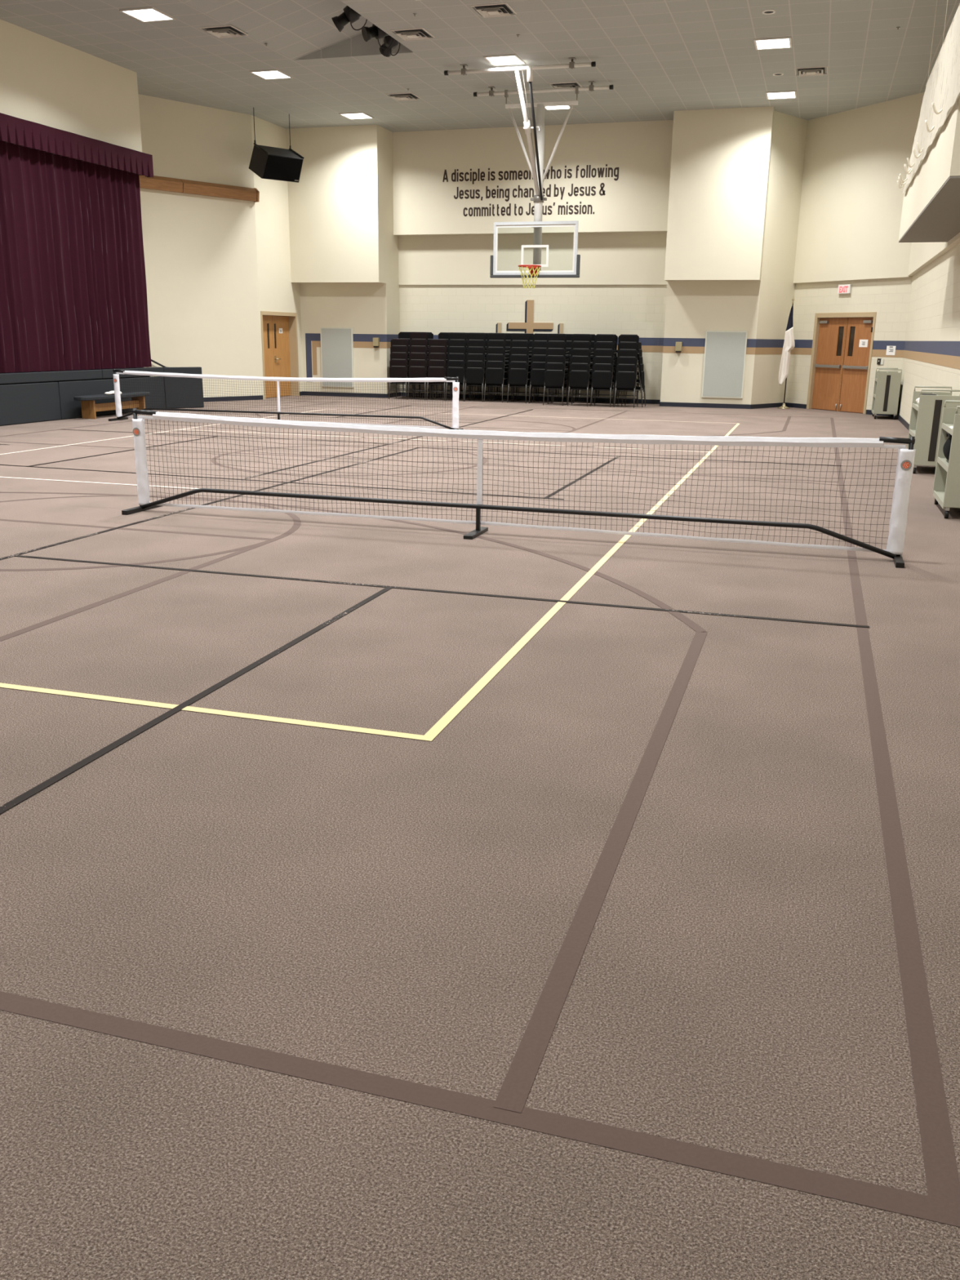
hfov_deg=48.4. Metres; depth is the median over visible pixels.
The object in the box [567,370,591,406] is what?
chair
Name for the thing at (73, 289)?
stage curtain
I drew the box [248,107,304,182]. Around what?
loudspeaker
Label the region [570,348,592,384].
chair
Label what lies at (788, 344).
flag
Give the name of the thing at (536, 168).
basketball hoop
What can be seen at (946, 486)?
cart
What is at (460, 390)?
chair
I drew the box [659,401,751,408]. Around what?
baseboard
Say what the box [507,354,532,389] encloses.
chair
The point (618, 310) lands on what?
wall
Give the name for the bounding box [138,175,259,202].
beam
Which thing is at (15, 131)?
curtain valance
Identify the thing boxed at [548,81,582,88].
ceiling vent
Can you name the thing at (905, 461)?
net
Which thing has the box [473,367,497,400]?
chair
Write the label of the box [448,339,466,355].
chair
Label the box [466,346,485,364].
chair
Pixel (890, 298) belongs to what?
wall
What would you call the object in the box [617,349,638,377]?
chair
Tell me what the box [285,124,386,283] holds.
wall
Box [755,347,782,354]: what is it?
trim
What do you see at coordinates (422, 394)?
baseboard
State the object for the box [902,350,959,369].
trim
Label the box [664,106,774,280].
wall
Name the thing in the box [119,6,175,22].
recessed light
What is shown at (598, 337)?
chair
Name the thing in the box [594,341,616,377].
chair
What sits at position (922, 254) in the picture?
wall
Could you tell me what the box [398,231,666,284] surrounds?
wall
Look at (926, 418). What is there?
cart
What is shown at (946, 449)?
bag
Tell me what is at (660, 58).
ceiling
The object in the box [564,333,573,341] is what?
chair
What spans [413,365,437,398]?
chair
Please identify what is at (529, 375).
chair
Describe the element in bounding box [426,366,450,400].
chair
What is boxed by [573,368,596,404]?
chair
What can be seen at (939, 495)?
shelf
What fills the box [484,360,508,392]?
chair
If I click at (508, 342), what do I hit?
chair
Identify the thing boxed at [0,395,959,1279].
floor
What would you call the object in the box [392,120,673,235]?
wall
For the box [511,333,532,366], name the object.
chair
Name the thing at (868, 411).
baseboard
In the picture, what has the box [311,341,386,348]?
trim
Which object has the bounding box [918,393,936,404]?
box
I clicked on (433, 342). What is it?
chair
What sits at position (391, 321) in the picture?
wall
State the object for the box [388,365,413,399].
chair
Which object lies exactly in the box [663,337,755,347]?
trim
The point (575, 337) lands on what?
chair
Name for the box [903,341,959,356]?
trim
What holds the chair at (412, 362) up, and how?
on the chair at (413, 371)
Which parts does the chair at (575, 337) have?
backrest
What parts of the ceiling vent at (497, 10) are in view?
plate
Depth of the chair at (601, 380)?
25.96 m
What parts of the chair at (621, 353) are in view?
backrest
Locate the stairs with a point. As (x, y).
(153, 361)
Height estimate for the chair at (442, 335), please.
0.850 m
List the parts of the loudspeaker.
hanging rod, rail, hanging rod, rail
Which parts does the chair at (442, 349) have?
backrest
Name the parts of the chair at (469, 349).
backrest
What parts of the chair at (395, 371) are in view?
backrest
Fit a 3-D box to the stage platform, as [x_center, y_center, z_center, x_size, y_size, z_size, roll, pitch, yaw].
[-11.441,-2.666,13.191,2.280,0.880,22.150,5,17,16]
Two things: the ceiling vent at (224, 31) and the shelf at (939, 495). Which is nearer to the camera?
the shelf at (939, 495)
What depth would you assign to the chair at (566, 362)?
27.36 m
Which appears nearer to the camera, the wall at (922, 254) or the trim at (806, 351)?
the wall at (922, 254)
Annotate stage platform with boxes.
[0,367,147,384]
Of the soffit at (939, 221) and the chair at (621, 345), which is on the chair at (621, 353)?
the chair at (621, 345)
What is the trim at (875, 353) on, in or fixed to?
attached to the wall at (890, 298)
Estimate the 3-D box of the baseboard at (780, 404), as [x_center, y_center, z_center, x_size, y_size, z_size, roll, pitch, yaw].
[7.160,-5.820,26.555,1.593,0.105,0.014,-14,22,-43]
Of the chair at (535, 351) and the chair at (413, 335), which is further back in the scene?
the chair at (413, 335)
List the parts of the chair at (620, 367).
backrest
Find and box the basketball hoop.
[444,57,613,288]
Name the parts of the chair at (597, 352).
backrest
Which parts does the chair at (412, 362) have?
backrest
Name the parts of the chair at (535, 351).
backrest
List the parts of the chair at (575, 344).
backrest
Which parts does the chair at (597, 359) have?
backrest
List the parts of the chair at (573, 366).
backrest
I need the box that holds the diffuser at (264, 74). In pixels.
[253,71,289,79]
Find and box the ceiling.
[0,0,959,132]
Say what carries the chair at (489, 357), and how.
on the chair at (489, 364)
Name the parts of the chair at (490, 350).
backrest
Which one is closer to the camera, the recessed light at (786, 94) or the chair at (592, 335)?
the recessed light at (786, 94)
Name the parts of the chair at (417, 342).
backrest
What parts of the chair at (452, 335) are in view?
backrest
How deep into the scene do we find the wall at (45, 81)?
19.53 m
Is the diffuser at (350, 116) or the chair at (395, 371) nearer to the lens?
the diffuser at (350, 116)
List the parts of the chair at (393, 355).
backrest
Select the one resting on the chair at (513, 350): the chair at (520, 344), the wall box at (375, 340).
the chair at (520, 344)
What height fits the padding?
0.881 m
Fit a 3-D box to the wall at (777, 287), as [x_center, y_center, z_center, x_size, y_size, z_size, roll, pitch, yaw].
[7.127,-8.974,25.737,1.593,6.620,0.200,-14,22,-43]
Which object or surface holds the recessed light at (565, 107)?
in the ceiling
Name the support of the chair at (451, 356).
on the chair at (451, 363)
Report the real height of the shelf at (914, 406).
0.050 m
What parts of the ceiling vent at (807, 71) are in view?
plate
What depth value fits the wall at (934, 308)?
17.93 m
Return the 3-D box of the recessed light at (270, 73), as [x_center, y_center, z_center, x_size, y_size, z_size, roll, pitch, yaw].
[-4.176,-11.320,21.406,0.620,0.021,0.670,5,17,16]
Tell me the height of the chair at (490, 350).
0.850 m
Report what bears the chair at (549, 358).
on the chair at (548, 366)
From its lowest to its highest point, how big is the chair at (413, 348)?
0.850 m
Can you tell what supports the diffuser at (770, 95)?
attached to the recessed light at (786, 94)
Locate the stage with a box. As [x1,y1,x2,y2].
[0,367,165,426]
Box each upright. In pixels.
[495,322,501,333]
[557,323,563,333]
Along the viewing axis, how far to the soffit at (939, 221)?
12.99 m
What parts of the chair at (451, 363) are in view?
backrest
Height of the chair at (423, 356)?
0.850 m
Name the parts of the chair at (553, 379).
backrest, seat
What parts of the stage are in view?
pad panel, pad panel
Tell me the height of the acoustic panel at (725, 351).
1.570 m
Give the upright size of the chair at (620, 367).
0.850 m
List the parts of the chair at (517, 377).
backrest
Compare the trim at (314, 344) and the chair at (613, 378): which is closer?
the chair at (613, 378)
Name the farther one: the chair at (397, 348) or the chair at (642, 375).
the chair at (397, 348)
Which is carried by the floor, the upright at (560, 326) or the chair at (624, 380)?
the chair at (624, 380)
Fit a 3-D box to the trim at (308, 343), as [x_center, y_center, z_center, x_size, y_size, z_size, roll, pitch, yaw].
[-4.649,-7.571,29.069,0.170,1.085,0.004,5,17,16]
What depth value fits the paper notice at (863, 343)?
24.65 m
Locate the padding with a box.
[163,367,204,408]
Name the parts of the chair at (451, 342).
backrest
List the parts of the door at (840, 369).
kick plate, post, kick plate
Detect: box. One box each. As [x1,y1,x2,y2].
[373,337,379,347]
[675,342,682,352]
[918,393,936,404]
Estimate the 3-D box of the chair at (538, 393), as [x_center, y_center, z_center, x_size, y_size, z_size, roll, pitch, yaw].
[1.690,-6.632,27.807,0.506,0.850,0.530,5,16,16]
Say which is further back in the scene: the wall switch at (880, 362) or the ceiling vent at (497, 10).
the wall switch at (880, 362)
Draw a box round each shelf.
[909,429,915,436]
[911,403,918,411]
[933,490,944,509]
[937,457,948,471]
[942,422,953,435]
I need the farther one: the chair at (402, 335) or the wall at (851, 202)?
the chair at (402, 335)
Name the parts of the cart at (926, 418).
panel, handle rail, handle rail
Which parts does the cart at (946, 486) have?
panel, handle rail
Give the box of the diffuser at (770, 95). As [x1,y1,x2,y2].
[767,92,795,98]
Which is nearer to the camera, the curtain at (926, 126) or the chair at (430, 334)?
the curtain at (926, 126)
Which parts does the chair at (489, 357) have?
backrest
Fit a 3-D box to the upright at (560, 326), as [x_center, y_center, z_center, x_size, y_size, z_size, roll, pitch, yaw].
[2.089,-7.707,27.905,0.145,1.070,0.018,5,17,16]
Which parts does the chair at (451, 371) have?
backrest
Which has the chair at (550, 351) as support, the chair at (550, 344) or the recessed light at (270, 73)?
the chair at (550, 344)
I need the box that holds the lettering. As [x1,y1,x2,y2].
[442,164,618,216]
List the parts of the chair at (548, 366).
backrest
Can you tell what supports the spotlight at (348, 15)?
hanging from the pipe
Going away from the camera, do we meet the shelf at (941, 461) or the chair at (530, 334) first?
the shelf at (941, 461)
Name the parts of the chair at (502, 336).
backrest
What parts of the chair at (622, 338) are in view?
backrest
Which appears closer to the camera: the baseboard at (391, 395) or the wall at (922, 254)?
the wall at (922, 254)
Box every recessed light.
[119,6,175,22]
[248,69,293,79]
[338,111,373,119]
[483,53,524,66]
[545,105,573,110]
[753,36,791,49]
[762,9,775,14]
[765,90,796,99]
[773,72,783,75]
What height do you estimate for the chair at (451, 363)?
0.850 m
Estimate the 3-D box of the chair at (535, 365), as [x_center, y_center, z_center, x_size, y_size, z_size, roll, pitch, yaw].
[1.564,-6.615,27.111,0.506,0.850,0.530,5,16,16]
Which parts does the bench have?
leg, seat, leg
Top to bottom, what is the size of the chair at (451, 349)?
0.850 m
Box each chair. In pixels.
[388,359,413,391]
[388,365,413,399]
[390,345,408,363]
[390,351,408,386]
[391,338,409,372]
[396,365,419,396]
[398,331,411,338]
[407,366,432,399]
[408,345,428,377]
[408,352,432,386]
[408,359,432,393]
[409,332,429,365]
[409,338,428,356]
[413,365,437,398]
[426,332,433,338]
[426,352,446,386]
[426,360,451,393]
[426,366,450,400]
[428,338,447,373]
[428,346,447,361]
[435,373,459,399]
[438,332,450,338]
[445,360,470,394]
[445,367,469,401]
[447,346,466,380]
[447,353,466,368]
[448,332,466,366]
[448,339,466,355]
[459,366,478,399]
[464,353,485,387]
[464,360,488,394]
[464,367,488,401]
[466,332,486,359]
[466,339,486,373]
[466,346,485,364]
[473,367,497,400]
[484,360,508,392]
[484,368,508,402]
[485,354,508,388]
[486,339,509,366]
[486,346,509,377]
[487,333,510,367]
[493,360,517,393]
[493,367,517,400]
[504,333,512,340]
[505,339,511,346]
[505,346,510,353]
[506,368,531,403]
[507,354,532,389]
[507,361,531,388]
[510,340,531,375]
[510,346,530,373]
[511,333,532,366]
[513,368,536,400]
[528,333,533,340]
[528,361,553,395]
[528,368,552,404]
[529,347,546,382]
[529,355,546,388]
[532,333,548,342]
[532,340,546,348]
[533,387,555,402]
[542,369,567,405]
[543,355,568,391]
[543,362,567,391]
[546,333,569,368]
[546,340,569,377]
[546,347,568,383]
[552,368,576,402]
[553,361,577,395]
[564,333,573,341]
[565,341,571,347]
[565,347,571,355]
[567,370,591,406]
[568,355,591,390]
[568,363,591,395]
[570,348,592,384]
[571,333,593,361]
[571,341,593,369]
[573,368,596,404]
[590,333,595,341]
[590,370,614,407]
[591,341,594,348]
[591,355,615,391]
[591,363,614,399]
[593,348,615,376]
[593,370,617,404]
[594,333,617,365]
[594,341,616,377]
[613,334,617,352]
[613,364,638,400]
[613,371,638,408]
[614,356,639,392]
[614,385,637,404]
[617,342,638,378]
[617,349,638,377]
[618,334,639,371]
[619,356,644,392]
[620,364,644,399]
[621,371,645,407]
[637,342,641,377]
[637,349,642,385]
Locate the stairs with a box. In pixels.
[148,359,166,367]
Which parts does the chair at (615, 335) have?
backrest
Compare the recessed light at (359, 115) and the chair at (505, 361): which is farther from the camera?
the chair at (505, 361)
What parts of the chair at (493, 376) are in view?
backrest, seat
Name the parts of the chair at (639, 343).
backrest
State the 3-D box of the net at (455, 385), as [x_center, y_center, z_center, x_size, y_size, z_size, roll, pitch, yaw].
[-3.641,-4.370,19.425,6.768,0.945,0.620,5,16,14]
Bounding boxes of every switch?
[876,358,884,364]
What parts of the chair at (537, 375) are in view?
backrest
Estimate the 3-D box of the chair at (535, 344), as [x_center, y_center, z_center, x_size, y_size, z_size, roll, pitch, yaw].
[1.595,-7.133,27.047,0.506,0.850,0.530,5,16,16]
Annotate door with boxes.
[260,311,299,399]
[806,311,876,413]
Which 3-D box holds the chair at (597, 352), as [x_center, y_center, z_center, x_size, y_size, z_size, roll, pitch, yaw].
[3.044,-6.678,26.140,0.506,0.850,0.530,5,16,16]
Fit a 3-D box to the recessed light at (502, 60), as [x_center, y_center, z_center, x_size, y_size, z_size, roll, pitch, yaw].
[0.460,-10.875,20.053,0.620,0.021,0.670,5,17,16]
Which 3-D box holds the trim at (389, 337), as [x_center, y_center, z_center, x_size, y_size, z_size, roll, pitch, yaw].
[-2.325,-8.101,28.697,0.004,0.195,0.950,5,17,16]
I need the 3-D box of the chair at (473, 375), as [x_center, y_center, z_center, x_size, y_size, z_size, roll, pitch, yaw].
[-0.086,-6.600,27.611,0.506,0.850,0.530,6,17,17]
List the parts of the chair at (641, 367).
backrest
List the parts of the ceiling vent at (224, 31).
plate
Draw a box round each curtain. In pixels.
[0,140,151,373]
[897,1,959,193]
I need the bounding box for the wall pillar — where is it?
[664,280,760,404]
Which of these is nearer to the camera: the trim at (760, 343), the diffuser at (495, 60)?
the diffuser at (495, 60)
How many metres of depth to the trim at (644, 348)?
27.26 m
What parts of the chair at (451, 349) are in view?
backrest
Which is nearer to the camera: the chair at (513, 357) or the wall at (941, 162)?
the wall at (941, 162)
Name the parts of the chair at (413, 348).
backrest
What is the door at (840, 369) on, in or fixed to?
in the wall at (890, 298)
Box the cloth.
[104,391,121,395]
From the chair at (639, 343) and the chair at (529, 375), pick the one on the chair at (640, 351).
the chair at (639, 343)
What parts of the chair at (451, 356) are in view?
backrest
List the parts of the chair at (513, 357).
backrest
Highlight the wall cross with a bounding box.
[506,299,553,333]
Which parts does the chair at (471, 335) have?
backrest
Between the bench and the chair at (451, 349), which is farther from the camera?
the chair at (451, 349)
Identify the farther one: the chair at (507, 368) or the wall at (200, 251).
the chair at (507, 368)
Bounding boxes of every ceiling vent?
[200,25,248,38]
[386,92,421,101]
[390,27,435,40]
[470,2,516,17]
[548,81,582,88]
[794,66,827,76]
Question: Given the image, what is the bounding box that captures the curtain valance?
[0,112,153,177]
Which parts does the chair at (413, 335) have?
backrest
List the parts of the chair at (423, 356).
backrest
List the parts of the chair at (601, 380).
backrest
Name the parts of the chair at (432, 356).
backrest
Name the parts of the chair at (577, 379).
backrest, seat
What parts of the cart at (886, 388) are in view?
panel, handle rail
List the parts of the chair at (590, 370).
backrest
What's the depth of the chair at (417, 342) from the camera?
27.68 m
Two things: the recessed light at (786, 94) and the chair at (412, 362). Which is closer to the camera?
the recessed light at (786, 94)
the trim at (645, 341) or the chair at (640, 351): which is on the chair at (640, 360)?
the chair at (640, 351)
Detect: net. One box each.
[108,368,462,430]
[121,408,915,568]
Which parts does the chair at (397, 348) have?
backrest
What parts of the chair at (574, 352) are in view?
backrest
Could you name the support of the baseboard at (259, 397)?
attached to the wall at (200, 251)
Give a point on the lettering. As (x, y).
(601, 172)
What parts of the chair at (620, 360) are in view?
backrest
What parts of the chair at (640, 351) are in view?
backrest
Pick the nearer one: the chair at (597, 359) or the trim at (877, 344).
the trim at (877, 344)
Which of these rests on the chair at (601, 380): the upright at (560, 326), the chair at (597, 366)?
the chair at (597, 366)
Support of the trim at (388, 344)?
attached to the wall at (391, 321)
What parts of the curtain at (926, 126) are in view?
hanging cord, cord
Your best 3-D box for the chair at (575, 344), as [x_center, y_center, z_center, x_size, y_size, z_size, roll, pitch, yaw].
[2.511,-6.902,26.277,0.506,0.850,0.530,5,17,16]
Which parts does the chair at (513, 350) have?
backrest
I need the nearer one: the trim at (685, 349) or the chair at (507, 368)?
the trim at (685, 349)
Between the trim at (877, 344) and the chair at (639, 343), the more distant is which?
the chair at (639, 343)
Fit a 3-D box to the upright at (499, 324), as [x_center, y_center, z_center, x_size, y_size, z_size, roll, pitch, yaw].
[0.487,-7.860,28.372,0.145,1.070,0.018,5,17,16]
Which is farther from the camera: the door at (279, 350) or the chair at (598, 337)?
the door at (279, 350)
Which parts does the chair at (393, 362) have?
backrest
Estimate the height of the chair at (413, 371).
0.850 m
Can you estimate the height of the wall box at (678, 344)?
0.250 m
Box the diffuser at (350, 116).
[342,113,371,119]
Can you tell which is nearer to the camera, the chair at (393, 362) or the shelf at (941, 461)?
the shelf at (941, 461)
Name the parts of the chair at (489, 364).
backrest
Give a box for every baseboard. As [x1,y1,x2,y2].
[203,395,263,401]
[303,391,386,397]
[386,392,400,397]
[401,392,660,404]
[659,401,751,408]
[750,402,785,408]
[785,402,806,408]
[866,409,893,417]
[895,413,909,430]
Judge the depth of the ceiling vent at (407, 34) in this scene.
18.35 m
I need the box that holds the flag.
[777,297,795,408]
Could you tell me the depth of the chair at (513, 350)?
26.95 m
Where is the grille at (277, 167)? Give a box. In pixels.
[262,155,302,182]
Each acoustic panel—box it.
[320,327,354,387]
[701,330,747,398]
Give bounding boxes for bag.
[942,431,951,460]
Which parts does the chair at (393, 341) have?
backrest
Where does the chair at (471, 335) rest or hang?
on the chair at (470, 343)
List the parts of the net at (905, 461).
post, leg, rail, post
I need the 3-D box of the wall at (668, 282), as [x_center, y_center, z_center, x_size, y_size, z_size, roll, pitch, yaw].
[4.712,-9.128,26.167,0.100,6.620,0.950,5,17,16]
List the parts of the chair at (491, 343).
backrest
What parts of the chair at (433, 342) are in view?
backrest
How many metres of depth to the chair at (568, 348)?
27.29 m
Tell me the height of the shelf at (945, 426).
0.050 m
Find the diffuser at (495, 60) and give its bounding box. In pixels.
[487,56,522,65]
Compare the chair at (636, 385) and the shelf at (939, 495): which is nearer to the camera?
the shelf at (939, 495)
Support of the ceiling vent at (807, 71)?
in the ceiling
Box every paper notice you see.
[858,339,867,346]
[885,346,895,355]
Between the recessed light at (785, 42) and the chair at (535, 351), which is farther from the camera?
the chair at (535, 351)
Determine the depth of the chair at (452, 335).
27.37 m
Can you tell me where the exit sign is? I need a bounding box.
[837,284,852,293]
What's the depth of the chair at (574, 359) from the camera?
26.04 m
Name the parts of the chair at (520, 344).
backrest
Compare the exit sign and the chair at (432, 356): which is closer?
the exit sign
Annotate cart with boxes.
[871,368,902,419]
[906,386,959,473]
[932,400,959,518]
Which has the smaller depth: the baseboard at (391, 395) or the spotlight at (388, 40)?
the spotlight at (388, 40)
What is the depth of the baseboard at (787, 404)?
26.72 m
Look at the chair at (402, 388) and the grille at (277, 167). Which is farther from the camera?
the chair at (402, 388)
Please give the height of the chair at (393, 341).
0.850 m
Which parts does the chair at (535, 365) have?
backrest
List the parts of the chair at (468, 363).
backrest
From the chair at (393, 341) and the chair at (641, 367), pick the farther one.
the chair at (393, 341)
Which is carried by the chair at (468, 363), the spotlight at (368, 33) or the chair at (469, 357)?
the chair at (469, 357)
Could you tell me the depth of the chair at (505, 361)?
27.80 m
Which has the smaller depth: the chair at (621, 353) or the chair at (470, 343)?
the chair at (621, 353)
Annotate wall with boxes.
[0,19,142,151]
[137,93,262,397]
[251,115,302,399]
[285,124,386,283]
[299,283,383,393]
[382,128,399,393]
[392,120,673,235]
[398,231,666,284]
[399,284,666,399]
[660,280,671,401]
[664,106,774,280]
[751,111,807,404]
[785,276,912,413]
[793,92,924,283]
[897,243,959,423]
[898,96,959,240]
[907,42,959,275]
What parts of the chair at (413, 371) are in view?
backrest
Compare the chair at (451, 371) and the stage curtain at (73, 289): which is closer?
the stage curtain at (73, 289)
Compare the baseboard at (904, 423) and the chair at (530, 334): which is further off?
the chair at (530, 334)
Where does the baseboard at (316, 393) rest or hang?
attached to the wall at (357, 306)
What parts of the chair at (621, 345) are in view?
backrest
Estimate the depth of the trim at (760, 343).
26.02 m
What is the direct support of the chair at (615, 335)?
on the chair
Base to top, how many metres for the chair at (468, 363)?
0.850 m
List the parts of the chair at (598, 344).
backrest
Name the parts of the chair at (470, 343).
backrest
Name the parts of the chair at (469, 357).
backrest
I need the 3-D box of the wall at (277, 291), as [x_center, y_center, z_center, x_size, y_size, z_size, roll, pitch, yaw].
[-5.247,-9.618,27.438,0.200,6.620,2.300,5,17,16]
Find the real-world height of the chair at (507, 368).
0.850 m
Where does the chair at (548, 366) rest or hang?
on the chair at (553, 379)
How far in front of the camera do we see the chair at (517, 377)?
27.05 m
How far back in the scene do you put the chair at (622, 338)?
25.66 m
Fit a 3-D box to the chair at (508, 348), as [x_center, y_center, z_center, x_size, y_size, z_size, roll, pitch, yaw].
[0.700,-7.248,28.041,0.506,0.850,0.530,5,17,16]
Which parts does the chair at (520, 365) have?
backrest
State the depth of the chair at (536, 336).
26.76 m
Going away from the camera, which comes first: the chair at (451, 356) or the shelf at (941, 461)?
the shelf at (941, 461)
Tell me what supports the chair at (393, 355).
on the chair at (393, 362)
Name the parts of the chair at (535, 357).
backrest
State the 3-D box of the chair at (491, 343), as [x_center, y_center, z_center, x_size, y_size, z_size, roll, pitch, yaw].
[0.461,-7.242,27.378,0.506,0.850,0.530,6,17,16]
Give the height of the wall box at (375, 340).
0.250 m
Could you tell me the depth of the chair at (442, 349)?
27.55 m
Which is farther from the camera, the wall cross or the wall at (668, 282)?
the wall cross
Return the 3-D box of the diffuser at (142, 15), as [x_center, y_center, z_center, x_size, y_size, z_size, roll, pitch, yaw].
[-5.429,-10.221,17.474,0.550,0.014,0.600,5,17,16]
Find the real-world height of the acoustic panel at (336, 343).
1.550 m
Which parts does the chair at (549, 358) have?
backrest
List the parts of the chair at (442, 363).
backrest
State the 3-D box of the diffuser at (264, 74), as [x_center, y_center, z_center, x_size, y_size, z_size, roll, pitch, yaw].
[-4.176,-11.322,21.405,0.550,0.014,0.600,5,17,16]
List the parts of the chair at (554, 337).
backrest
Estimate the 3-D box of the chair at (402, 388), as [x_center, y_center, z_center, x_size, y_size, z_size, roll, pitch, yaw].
[-1.944,-6.981,28.867,0.506,0.850,0.530,6,17,16]
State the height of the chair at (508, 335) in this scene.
0.850 m
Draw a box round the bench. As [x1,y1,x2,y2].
[73,391,149,418]
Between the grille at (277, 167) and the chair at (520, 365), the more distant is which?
the chair at (520, 365)
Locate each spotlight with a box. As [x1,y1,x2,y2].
[331,5,367,31]
[361,23,393,48]
[379,35,399,57]
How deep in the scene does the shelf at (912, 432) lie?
14.20 m
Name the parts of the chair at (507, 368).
backrest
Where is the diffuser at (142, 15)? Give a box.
[124,8,170,21]
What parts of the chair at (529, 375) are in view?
backrest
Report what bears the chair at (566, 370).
on the floor
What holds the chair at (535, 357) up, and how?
on the chair at (535, 365)
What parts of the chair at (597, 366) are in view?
backrest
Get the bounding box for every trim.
[305,333,386,342]
[305,340,312,377]
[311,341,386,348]
[311,346,317,374]
[386,334,398,342]
[386,342,391,348]
[433,334,663,346]
[616,345,662,352]
[662,346,755,354]
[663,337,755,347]
[755,338,784,347]
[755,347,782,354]
[790,347,812,355]
[794,339,813,347]
[871,349,903,357]
[872,340,904,350]
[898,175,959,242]
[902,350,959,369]
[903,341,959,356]
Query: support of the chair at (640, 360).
on the chair at (641, 367)
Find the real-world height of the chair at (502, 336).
0.850 m
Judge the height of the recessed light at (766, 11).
0.013 m
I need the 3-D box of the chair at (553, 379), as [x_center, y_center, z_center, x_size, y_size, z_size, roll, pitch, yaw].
[1.878,-6.268,26.534,0.506,0.850,0.530,6,17,16]
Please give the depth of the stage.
20.14 m
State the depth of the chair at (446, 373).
28.64 m
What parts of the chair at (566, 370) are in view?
backrest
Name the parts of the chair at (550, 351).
backrest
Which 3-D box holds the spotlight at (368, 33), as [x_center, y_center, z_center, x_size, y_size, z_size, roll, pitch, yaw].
[-1.777,-10.693,18.679,0.582,0.597,0.324,-4,16,-16]
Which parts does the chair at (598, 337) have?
backrest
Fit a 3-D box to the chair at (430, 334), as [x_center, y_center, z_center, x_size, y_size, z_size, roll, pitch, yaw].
[-1.427,-7.800,28.625,0.506,0.850,0.530,5,16,16]
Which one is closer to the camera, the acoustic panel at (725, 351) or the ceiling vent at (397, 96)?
the ceiling vent at (397, 96)
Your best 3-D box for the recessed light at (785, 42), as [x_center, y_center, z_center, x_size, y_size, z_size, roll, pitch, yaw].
[5.125,-10.428,18.692,0.620,0.021,0.670,5,17,16]
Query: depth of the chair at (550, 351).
26.20 m
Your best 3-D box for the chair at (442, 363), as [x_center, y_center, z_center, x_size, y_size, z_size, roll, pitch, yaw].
[-1.063,-6.867,27.877,0.506,0.850,0.530,5,17,16]
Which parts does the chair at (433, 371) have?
backrest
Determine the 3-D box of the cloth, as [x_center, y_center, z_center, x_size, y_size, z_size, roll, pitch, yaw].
[-7.210,-4.859,21.037,0.170,0.091,0.448,5,17,16]
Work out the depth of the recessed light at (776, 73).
20.88 m
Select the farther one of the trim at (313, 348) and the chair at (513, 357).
the trim at (313, 348)
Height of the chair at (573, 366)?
0.850 m
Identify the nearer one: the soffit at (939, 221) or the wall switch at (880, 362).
the soffit at (939, 221)
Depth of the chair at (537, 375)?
26.90 m
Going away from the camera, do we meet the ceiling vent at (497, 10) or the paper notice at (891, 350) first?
the ceiling vent at (497, 10)
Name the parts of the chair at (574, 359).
backrest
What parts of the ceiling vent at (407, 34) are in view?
plate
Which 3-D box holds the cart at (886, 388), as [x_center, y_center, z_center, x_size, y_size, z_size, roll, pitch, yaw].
[8.917,-5.417,23.477,0.480,1.055,1.056,5,17,16]
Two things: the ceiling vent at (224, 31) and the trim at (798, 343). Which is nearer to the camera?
the ceiling vent at (224, 31)
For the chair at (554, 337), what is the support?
on the chair at (550, 344)
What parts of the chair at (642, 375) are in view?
backrest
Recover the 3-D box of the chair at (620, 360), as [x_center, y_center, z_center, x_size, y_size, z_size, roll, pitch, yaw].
[3.590,-6.452,25.999,0.506,0.850,0.530,5,17,16]
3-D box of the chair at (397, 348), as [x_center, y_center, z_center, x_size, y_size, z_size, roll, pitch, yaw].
[-2.055,-7.309,28.130,0.506,0.850,0.530,6,17,16]
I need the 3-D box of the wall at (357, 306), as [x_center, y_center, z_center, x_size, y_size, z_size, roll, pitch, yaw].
[-3.662,-9.810,28.183,2.380,6.620,0.100,5,17,16]
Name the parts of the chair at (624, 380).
backrest, seat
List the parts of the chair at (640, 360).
backrest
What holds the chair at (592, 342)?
on the chair
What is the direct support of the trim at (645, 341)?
attached to the wall at (618, 310)
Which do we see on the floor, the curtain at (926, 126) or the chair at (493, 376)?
the chair at (493, 376)
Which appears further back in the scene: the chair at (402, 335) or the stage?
the chair at (402, 335)
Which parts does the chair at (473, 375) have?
backrest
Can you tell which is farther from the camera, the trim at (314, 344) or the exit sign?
the trim at (314, 344)
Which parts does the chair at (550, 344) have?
backrest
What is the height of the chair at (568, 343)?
0.850 m
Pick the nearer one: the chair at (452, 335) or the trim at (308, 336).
the chair at (452, 335)
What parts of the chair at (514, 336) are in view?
backrest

